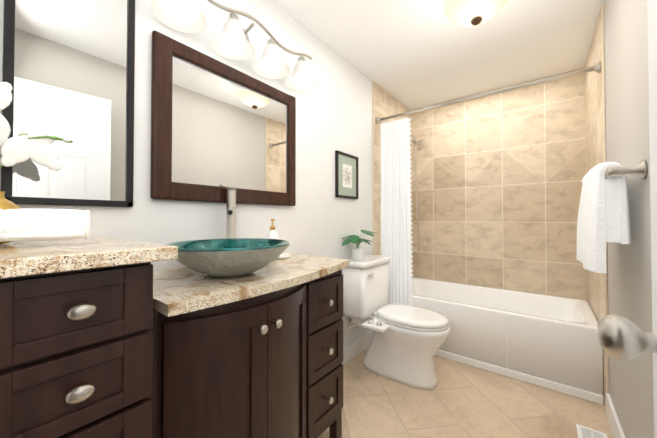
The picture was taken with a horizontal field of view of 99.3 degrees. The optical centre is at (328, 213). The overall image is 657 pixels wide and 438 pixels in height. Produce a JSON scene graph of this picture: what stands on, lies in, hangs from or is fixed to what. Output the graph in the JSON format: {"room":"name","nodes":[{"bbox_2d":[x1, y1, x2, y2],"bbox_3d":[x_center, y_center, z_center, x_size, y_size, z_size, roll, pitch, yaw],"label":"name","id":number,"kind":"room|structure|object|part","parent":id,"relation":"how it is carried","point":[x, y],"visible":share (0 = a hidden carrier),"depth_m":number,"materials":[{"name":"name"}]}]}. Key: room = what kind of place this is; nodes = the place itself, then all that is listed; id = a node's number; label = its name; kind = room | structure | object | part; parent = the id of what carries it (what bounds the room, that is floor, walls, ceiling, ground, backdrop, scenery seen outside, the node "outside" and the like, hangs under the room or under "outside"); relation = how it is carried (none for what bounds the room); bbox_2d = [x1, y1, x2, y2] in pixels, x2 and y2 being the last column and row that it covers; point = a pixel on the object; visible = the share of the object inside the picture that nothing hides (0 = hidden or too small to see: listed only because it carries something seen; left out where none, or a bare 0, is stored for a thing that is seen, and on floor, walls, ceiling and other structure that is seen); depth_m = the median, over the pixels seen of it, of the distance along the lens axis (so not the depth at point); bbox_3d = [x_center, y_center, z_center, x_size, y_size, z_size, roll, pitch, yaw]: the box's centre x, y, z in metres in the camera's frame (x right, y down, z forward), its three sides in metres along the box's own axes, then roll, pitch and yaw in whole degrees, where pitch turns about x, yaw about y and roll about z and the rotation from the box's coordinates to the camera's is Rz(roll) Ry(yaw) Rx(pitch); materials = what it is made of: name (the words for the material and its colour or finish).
{"room":"bathroom","nodes":[
{"label":"bathroom","id":0,"kind":"room"},
{"bbox_2d":[0,0,372,347],"bbox_3d":[-0.534,-0.042,1.436,0.120,2.380,4.898,-1,-1,38],"label":"wall","id":1,"kind":"structure","parent":0,"point":[333,115],"depth_m":1.70,"materials":[{"name":"white paint"}]},
{"bbox_2d":[0,0,134,206],"bbox_3d":[-0.839,-0.594,0.935,0.018,1.132,0.324,-1,-1,38],"label":"mirror","id":2,"kind":"object","parent":1,"relation":"attached to","point":[68,70],"visible":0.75,"depth_m":0.93,"materials":[{"name":"black mirror"}]},
{"bbox_2d":[150,30,295,205],"bbox_3d":[-0.455,-0.391,1.419,0.028,0.676,0.800,-1,-1,38],"label":"mirror","id":3,"kind":"object","parent":1,"relation":"attached to","point":[210,133],"visible":0.98,"depth_m":1.31,"materials":[{"name":"brown wood"}]},
{"bbox_2d":[151,0,317,90],"bbox_3d":[-0.378,-0.861,1.368,0.220,0.220,0.879,-1,-1,38],"label":"sconce","id":4,"kind":"object","parent":1,"relation":"attached to","point":[231,41],"visible":1,"depth_m":1.32,"materials":[{"name":"white glass"}]},
{"bbox_2d":[335,150,357,198],"bbox_3d":[0.150,-0.299,2.204,0.020,0.349,0.300,-1,-1,38],"label":"picture frame","id":5,"kind":"object","parent":1,"relation":"attached to","point":[346,175],"visible":1,"depth_m":2.19,"materials":[{"name":"black"}]},
{"bbox_2d":[342,330,372,364],"bbox_3d":[0.092,1.095,2.116,0.016,0.125,1.026,-1,-1,38],"label":"baseboard","id":6,"kind":"structure","parent":1,"relation":"attached to","point":[355,348],"depth_m":2.28,"materials":[{"name":"white wood"}]},
{"bbox_2d":[372,81,409,254],"bbox_3d":[0.676,-0.022,2.888,0.012,2.380,0.880,-1,-1,38],"label":"wall tile","id":7,"kind":"structure","parent":1,"relation":"attached to","point":[384,103],"depth_m":2.62,"materials":[{"name":"tile"}]},
{"bbox_2d":[410,136,425,250],"bbox_3d":[0.817,-0.132,2.818,0.299,1.418,0.207,-1,-1,38],"label":"shower head","id":8,"kind":"object","parent":7,"relation":"attached to","point":[420,144],"visible":0.52,"depth_m":2.80},
{"bbox_2d":[270,0,604,109],"bbox_3d":[0.115,-1.269,0.949,1.764,0.060,4.898,-1,-1,38],"label":"ceiling","id":9,"kind":"structure","parent":0,"point":[412,54],"depth_m":1.99,"materials":[{"name":"white paint"}]},
{"bbox_2d":[292,0,324,19],"bbox_3d":[-0.042,-1.240,0.746,1.524,0.004,1.385,-1,-1,38],"label":"ceiling","id":10,"kind":"structure","parent":9,"relation":"attached to","point":[308,9],"depth_m":1.67,"materials":[{"name":"white paint"}]},
{"bbox_2d":[443,0,507,27],"bbox_3d":[0.793,-1.124,1.498,0.330,0.214,0.330,-1,-1,38],"label":"ceiling lamp","id":11,"kind":"object","parent":9,"relation":"attached to","point":[466,13],"visible":1,"depth_m":1.47,"materials":[{"name":"white glass"}]},
{"bbox_2d":[318,347,612,437],"bbox_3d":[0.115,1.170,0.915,1.764,0.060,4.898,-1,-1,38],"label":"floor","id":12,"kind":"structure","parent":0,"point":[461,400],"depth_m":1.65,"materials":[{"name":"tile"}]},
{"bbox_2d":[0,237,177,437],"bbox_3d":[-0.695,0.606,0.661,0.560,1.061,0.400,-1,-1,38],"label":"cabinet","id":13,"kind":"object","parent":12,"relation":"on","point":[76,333],"visible":1,"depth_m":0.55,"materials":[{"name":"brown wood"}]},
{"bbox_2d":[0,82,72,243],"bbox_3d":[-0.809,-0.130,0.716,0.136,0.410,0.221,-1,-1,38],"label":"flower arrangement","id":14,"kind":"object","parent":13,"relation":"on","point":[36,147],"visible":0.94,"depth_m":0.71,"materials":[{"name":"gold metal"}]},
{"bbox_2d":[0,209,90,241],"bbox_3d":[-0.659,0.025,0.653,0.153,0.075,0.110,1,-1,-38],"label":"towel","id":15,"kind":"object","parent":13,"relation":"on","point":[40,224],"visible":1,"depth_m":0.62,"materials":[{"name":"white fabric"}]},
{"bbox_2d":[150,253,349,437],"bbox_3d":[-0.309,0.689,1.175,0.538,0.911,0.946,-1,-1,38],"label":"bathroom vanity","id":16,"kind":"object","parent":12,"relation":"on","point":[257,354],"visible":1,"depth_m":0.90,"materials":[{"name":"brown wood"}]},
{"bbox_2d":[164,238,289,276],"bbox_3d":[-0.377,0.170,1.078,0.453,0.121,0.453,-1,-1,38],"label":"vessel sink","id":17,"kind":"object","parent":16,"relation":"in","point":[230,257],"visible":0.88,"depth_m":0.94,"materials":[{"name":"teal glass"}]},
{"bbox_2d":[219,184,235,237],"bbox_3d":[-0.448,0.049,1.282,0.143,0.368,0.112,-1,-1,38],"label":"faucet","id":18,"kind":"object","parent":16,"relation":"on","point":[231,212],"visible":0.62,"depth_m":1.32,"materials":[{"name":"silver metal"}]},
{"bbox_2d":[266,219,278,238],"bbox_3d":[-0.297,0.131,1.488,0.075,0.210,0.072,-1,-1,38],"label":"soap dispenser","id":19,"kind":"object","parent":16,"relation":"on","point":[272,233],"visible":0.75,"depth_m":1.47,"materials":[{"name":"white ceramic"}]},
{"bbox_2d":[276,253,290,258],"bbox_3d":[-0.245,0.224,1.487,0.071,0.024,0.104,-1,-1,38],"label":"soap dish","id":20,"kind":"object","parent":16,"relation":"on","point":[284,255],"visible":0.79,"depth_m":1.46,"materials":[{"name":"white ceramic"}]},
{"bbox_2d":[342,255,450,389],"bbox_3d":[0.488,0.752,2.037,0.738,0.808,0.509,-1,-1,38],"label":"toilet","id":21,"kind":"object","parent":12,"relation":"on","point":[407,342],"visible":1,"depth_m":1.96,"materials":[{"name":"white ceramic"}]},
{"bbox_2d":[341,230,377,259],"bbox_3d":[0.203,0.234,2.126,0.330,0.230,0.319,-1,-1,38],"label":"potted plant","id":22,"kind":"object","parent":21,"relation":"on","point":[357,252],"visible":0.85,"depth_m":2.11,"materials":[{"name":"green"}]},
{"bbox_2d":[412,277,603,404],"bbox_3d":[1.302,0.937,2.449,1.500,0.450,0.780,-1,-1,38],"label":"bathtub","id":23,"kind":"object","parent":12,"relation":"on","point":[548,341],"visible":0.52,"depth_m":2.02,"materials":[{"name":"white ceramic"}]},
{"bbox_2d":[576,424,607,437],"bbox_3d":[1.302,1.142,1.363,0.120,0.008,0.320,-1,-1,38],"label":"floor vent","id":24,"kind":"object","parent":12,"relation":"in","point":[584,432],"visible":1,"depth_m":1.45,"materials":[{"name":"white metal"}]},
{"bbox_2d":[410,68,587,301],"bbox_3d":[1.579,-0.023,2.820,1.524,2.380,0.120,-1,-1,38],"label":"wall","id":25,"kind":"structure","parent":0,"point":[499,177],"depth_m":2.67,"materials":[{"name":"tile"}]},
{"bbox_2d":[604,0,653,437],"bbox_3d":[0.765,-0.057,0.428,0.120,2.380,4.898,-1,-1,38],"label":"wall","id":26,"kind":"structure","parent":0,"point":[627,145],"depth_m":1.15,"materials":[{"name":"grey paint"}]},
{"bbox_2d":[585,4,608,408],"bbox_3d":[1.870,-0.035,1.961,0.012,2.380,0.880,-1,-1,38],"label":"wall tile","id":27,"kind":"structure","parent":26,"relation":"attached to","point":[595,118],"depth_m":1.80,"materials":[{"name":"stone"}]},
{"bbox_2d":[376,61,600,123],"bbox_3d":[1.050,-0.882,2.150,1.499,0.066,0.066,-1,-1,38],"label":"shower rail","id":28,"kind":"object","parent":27,"relation":"attached to","point":[596,67],"visible":1,"depth_m":1.98,"materials":[{"name":"silver metal"}]},
{"bbox_2d":[380,114,413,304],"bbox_3d":[0.604,0.068,2.477,0.310,1.929,0.054,-1,-1,38],"label":"shower curtain","id":29,"kind":"object","parent":28,"relation":"hanging from","point":[396,200],"visible":0.79,"depth_m":2.47,"materials":[{"name":"white fabric"}]},
{"bbox_2d":[606,393,624,437],"bbox_3d":[0.870,1.074,0.659,0.016,0.125,2.376,-1,-1,38],"label":"baseboard","id":30,"kind":"structure","parent":26,"relation":"attached to","point":[615,424],"depth_m":1.44,"materials":[{"name":"white wood"}]},
{"bbox_2d":[605,160,646,178],"bbox_3d":[1.276,-0.155,1.269,0.098,0.068,0.688,-1,-1,38],"label":"towel rail","id":31,"kind":"object","parent":26,"relation":"attached to","point":[639,169],"visible":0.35,"depth_m":1.01,"materials":[{"name":"silver metal"}]},
{"bbox_2d":[576,162,631,272],"bbox_3d":[1.223,0.010,1.260,0.143,0.441,0.500,-1,-1,38],"label":"hanging towel","id":32,"kind":"object","parent":31,"relation":"hanging from","point":[603,215],"visible":0.96,"depth_m":1.08,"materials":[{"name":"white fabric"}]},
{"bbox_3d":[-0.500,-0.061,0.139,1.524,2.380,0.110,-1,-1,38],"label":"wall","id":33,"kind":"structure","parent":0,"visible":0},
{"bbox_2d":[597,0,656,437],"bbox_3d":[0.290,0.115,0.113,0.195,2.012,0.781,-1,-1,38],"label":"door","id":34,"kind":"structure","parent":33,"relation":"in","point":[621,338],"depth_m":0.42,"materials":[{"name":"white wood"}]},
{"bbox_3d":[0.482,0.177,0.366,0.186,0.062,0.077,-1,-1,38],"label":"knob","id":35,"kind":"part","parent":34,"relation":"part of","materials":[{"name":"silver metal"}]}
]}

